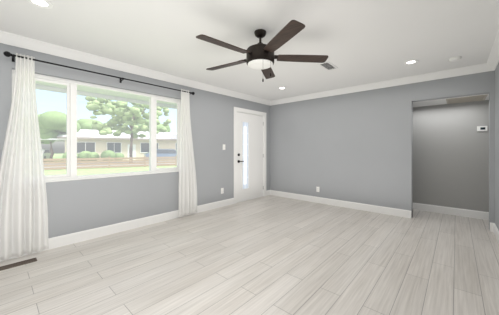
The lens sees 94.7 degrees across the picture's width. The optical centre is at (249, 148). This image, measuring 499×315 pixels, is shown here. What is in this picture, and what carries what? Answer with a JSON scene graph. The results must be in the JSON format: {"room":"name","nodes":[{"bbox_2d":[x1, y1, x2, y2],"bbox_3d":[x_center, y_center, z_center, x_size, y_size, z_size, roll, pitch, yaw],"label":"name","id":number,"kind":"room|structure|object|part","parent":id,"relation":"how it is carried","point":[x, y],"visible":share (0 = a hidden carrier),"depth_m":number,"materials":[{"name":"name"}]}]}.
{"room":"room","nodes":[
{"label":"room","id":0,"kind":"room"},
{"bbox_2d":[0,43,269,237],"bbox_3d":[-1.224,-0.020,4.177,0.150,2.440,6.870,0,0,42],"label":"wall","id":1,"kind":"structure","parent":0,"point":[74,206],"depth_m":3.51,"materials":[{"name":"grey paint"}]},
{"bbox_2d":[12,69,180,182],"bbox_3d":[-1.942,-0.245,3.363,0.123,1.290,2.140,0,0,42],"label":"window","id":2,"kind":"structure","parent":1,"relation":"in","point":[71,161],"depth_m":3.22,"materials":[{"name":"white plastic"}]},
{"bbox_2d":[0,51,196,260],"bbox_3d":[-1.819,0.065,3.303,0.137,2.200,2.516,0,0,42],"label":"curtains","id":3,"kind":"object","parent":1,"relation":"attached to","point":[23,214],"visible":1,"depth_m":2.55,"materials":[{"name":"white fabric"}]},
{"bbox_3d":[-1.815,-0.998,3.316,0.124,0.075,2.370,0,0,42],"label":"rod","id":4,"kind":"part","parent":3,"relation":"part of","materials":[{"name":"black metal"}]},
{"bbox_2d":[35,81,176,108],"bbox_3d":[-1.779,-1.020,4.361,0.920,0.240,8.100,0,0,42],"label":"roof eave","id":5,"kind":"object","parent":1,"relation":"attached to","point":[114,94],"depth_m":3.98,"materials":[{"name":"white"}]},
{"bbox_2d":[0,198,233,261],"bbox_3d":[-1.852,1.135,3.356,0.016,0.130,4.510,0,0,42],"label":"baseboard","id":6,"kind":"structure","parent":1,"relation":"attached to","point":[68,239],"depth_m":3.31,"materials":[{"name":"white wood"}]},
{"bbox_2d":[0,30,271,104],"bbox_3d":[-1.380,-1.188,3.826,0.088,0.105,5.840,0,0,42],"label":"crown molding","id":7,"kind":"structure","parent":1,"relation":"attached to","point":[15,40],"depth_m":3.18,"materials":[{"name":"white wood"}]},
{"bbox_2d":[237,112,262,201],"bbox_3d":[0.032,0.179,5.471,0.102,2.010,0.956,0,0,42],"label":"door","id":8,"kind":"structure","parent":1,"relation":"in","point":[249,156],"depth_m":5.43,"materials":[{"name":"white paint"}]},
{"bbox_2d":[234,107,265,203],"bbox_3d":[-0.013,0.138,5.509,0.168,2.125,1.150,0,0,42],"label":"door frame","id":9,"kind":"structure","parent":1,"relation":"attached to","point":[246,111],"depth_m":5.32,"materials":[{"name":"white wood"}]},
{"bbox_2d":[0,195,498,314],"bbox_3d":[0.333,1.260,2.775,4.340,0.120,6.870,0,0,42],"label":"floor","id":10,"kind":"structure","parent":0,"point":[270,255],"depth_m":2.33,"materials":[{"name":"beige wood"}]},
{"bbox_2d":[0,258,36,270],"bbox_3d":[-2.412,1.197,2.387,0.100,0.006,0.300,0,0,42],"label":"floor vent","id":11,"kind":"object","parent":10,"relation":"in","point":[17,264],"visible":1,"depth_m":2.39,"materials":[{"name":"brown metal"}]},
{"bbox_2d":[0,0,498,100],"bbox_3d":[0.333,-1.300,2.775,4.340,0.120,6.870,0,0,42],"label":"ceiling","id":12,"kind":"structure","parent":0,"point":[359,42],"depth_m":2.49,"materials":[{"name":"white paint"}]},
{"bbox_2d":[27,0,52,8],"bbox_3d":[-1.767,-1.236,1.940,0.172,0.011,0.172,0,0,42],"label":"recessed light","id":13,"kind":"object","parent":12,"relation":"in","point":[46,3],"visible":1,"depth_m":1.96,"materials":[{"name":"white plastic"}]},
{"bbox_2d":[196,20,327,81],"bbox_3d":[0.076,-0.954,2.434,1.390,0.572,1.383,0,0,42],"label":"ceiling fan","id":14,"kind":"object","parent":12,"relation":"hanging from","point":[260,55],"visible":1,"depth_m":2.32,"materials":[{"name":"brown wood"}]},
{"bbox_3d":[-0.237,-0.972,2.152,0.186,0.033,0.546,0,0,42],"label":"blade","id":15,"kind":"part","parent":14,"relation":"part of","materials":[{"name":"brown wood"}]},
{"bbox_3d":[-0.273,-0.972,2.677,0.546,0.033,0.203,0,0,42],"label":"blade","id":16,"kind":"part","parent":14,"relation":"part of","materials":[{"name":"brown wood"}]},
{"bbox_3d":[0.115,-0.888,2.440,0.268,0.031,0.268,0,0,42],"label":"light glass","id":17,"kind":"part","parent":14,"relation":"part of","materials":[{"name":"white glass"}]},
{"bbox_3d":[0.115,-1.070,2.440,0.296,0.340,0.296,0,0,42],"label":"motor","id":18,"kind":"part","parent":14,"relation":"part of","materials":[{"name":"brown metal"}]},
{"bbox_3d":[0.223,-0.972,2.882,0.346,0.033,0.521,0,0,42],"label":"blade","id":19,"kind":"part","parent":14,"relation":"part of","materials":[{"name":"brown wood"}]},
{"bbox_3d":[0.283,-0.972,2.018,0.526,0.033,0.332,0,0,42],"label":"blade","id":20,"kind":"part","parent":14,"relation":"part of","materials":[{"name":"brown wood"}]},
{"bbox_3d":[0.568,-0.972,2.471,0.446,0.033,0.457,0,0,42],"label":"blade","id":21,"kind":"part","parent":14,"relation":"part of","materials":[{"name":"brown wood"}]},
{"bbox_2d":[318,61,337,70],"bbox_3d":[1.173,-1.236,3.436,0.160,0.009,0.360,0,0,42],"label":"ceiling vent","id":22,"kind":"object","parent":12,"relation":"in","point":[327,65],"visible":1,"depth_m":3.43,"materials":[{"name":"white metal"}]},
{"bbox_2d":[404,60,417,64],"bbox_3d":[2.302,-1.236,3.278,0.172,0.011,0.172,0,0,42],"label":"recessed light","id":23,"kind":"object","parent":12,"relation":"in","point":[411,62],"visible":0.98,"depth_m":3.28,"materials":[{"name":"white"}]},
{"bbox_2d":[449,56,460,61],"bbox_3d":[2.800,-1.222,3.134,0.128,0.036,0.128,0,0,42],"label":"smoke detector","id":24,"kind":"object","parent":12,"relation":"attached to","point":[456,58],"visible":1,"depth_m":3.10,"materials":[{"name":"white plastic"}]},
{"bbox_2d":[270,70,494,230],"bbox_3d":[2.082,-0.020,4.719,4.040,2.440,0.120,0,0,42],"label":"wall","id":25,"kind":"structure","parent":0,"point":[356,147],"depth_m":4.54,"materials":[{"name":"grey paint"}]},
{"bbox_2d":[269,190,411,217],"bbox_3d":[1.669,1.135,4.999,3.050,0.130,0.016,0,0,42],"label":"baseboard","id":26,"kind":"structure","parent":25,"relation":"attached to","point":[366,207],"depth_m":4.69,"materials":[{"name":"white wood"}]},
{"bbox_2d":[272,64,483,104],"bbox_3d":[2.005,-1.188,4.648,3.840,0.105,0.088,0,0,42],"label":"crown molding","id":27,"kind":"structure","parent":25,"relation":"attached to","point":[479,68],"depth_m":4.12,"materials":[{"name":"white wood"}]},
{"bbox_2d":[413,100,488,211],"bbox_3d":[2.591,-0.020,5.284,4.040,2.440,0.120,0,0,42],"label":"wall","id":28,"kind":"structure","parent":0,"point":[450,155],"depth_m":4.20,"materials":[{"name":"paint"}]},
{"bbox_2d":[413,203,488,219],"bbox_3d":[2.545,1.135,5.233,4.040,0.130,0.016,0,0,42],"label":"baseboard","id":29,"kind":"structure","parent":28,"relation":"attached to","point":[417,206],"depth_m":4.19,"materials":[{"name":"white wood"}]},
{"bbox_2d":[477,126,486,130],"bbox_3d":[3.982,-0.350,3.936,0.124,0.084,0.024,0,0,42],"label":"thermostat","id":30,"kind":"object","parent":28,"relation":"attached to","point":[481,128],"visible":0.96,"depth_m":3.93,"materials":[{"name":"white plastic"}]},
{"bbox_2d":[413,94,488,106],"bbox_3d":[2.337,-1.035,5.001,4.040,0.410,0.640,0,0,42],"label":"ceiling","id":31,"kind":"structure","parent":0,"point":[430,102],"depth_m":4.11,"materials":[{"name":"white paint"}]},
{"bbox_2d":[446,94,487,103],"bbox_3d":[3.615,-0.825,3.850,0.480,0.010,0.520,0,0,42],"label":"ceiling vent","id":32,"kind":"object","parent":31,"relation":"in","point":[467,99],"visible":1,"depth_m":3.82,"materials":[{"name":"beige"}]},
{"bbox_2d":[495,63,498,229],"bbox_3d":[1.889,-0.020,1.374,0.150,2.440,6.870,0,0,42],"label":"wall","id":33,"kind":"structure","parent":0,"point":[497,146],"depth_m":3.10,"materials":[{"name":"grey paint"}]},
{"bbox_2d":[484,29,498,71],"bbox_3d":[1.557,-1.188,1.182,0.088,0.105,5.840,0,0,42],"label":"crown molding","id":34,"kind":"structure","parent":33,"relation":"attached to","point":[493,60],"depth_m":3.00,"materials":[{"name":"white wood"}]},
{"bbox_2d":[492,223,498,243],"bbox_3d":[1.582,1.135,1.159,0.020,0.130,5.840,0,0,42],"label":"baseboard","id":35,"kind":"structure","parent":33,"relation":"attached to","point":[495,230],"depth_m":3.13,"materials":[{"name":"white wood"}]},
{"label":"outside","id":36,"kind":"structure","parent":0,"visible":0},
{"bbox_2d":[38,96,176,169],"bbox_3d":[-18.100,-2.411,28.849,43.374,7.891,44.666,0,0,42],"label":"outdoor view","id":37,"kind":"structure","parent":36,"point":[113,130],"depth_m":25.06,"materials":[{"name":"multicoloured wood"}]},
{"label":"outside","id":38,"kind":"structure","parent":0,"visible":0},
{"bbox_2d":[44,161,174,167],"bbox_3d":[-10.396,1.460,24.396,106.778,0.050,8.000,0,0,-30],"label":"street","id":39,"kind":"structure","parent":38,"point":[113,165],"depth_m":22.76,"materials":[{"name":"grey asphalt"}]},
{"bbox_2d":[44,154,176,175],"bbox_3d":[-30.173,1.550,39.279,89.849,0.200,120.000,0,0,42],"label":"lawn","id":40,"kind":"structure","parent":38,"point":[96,170],"depth_m":15.51,"materials":[{"name":"green plant"}]}
]}

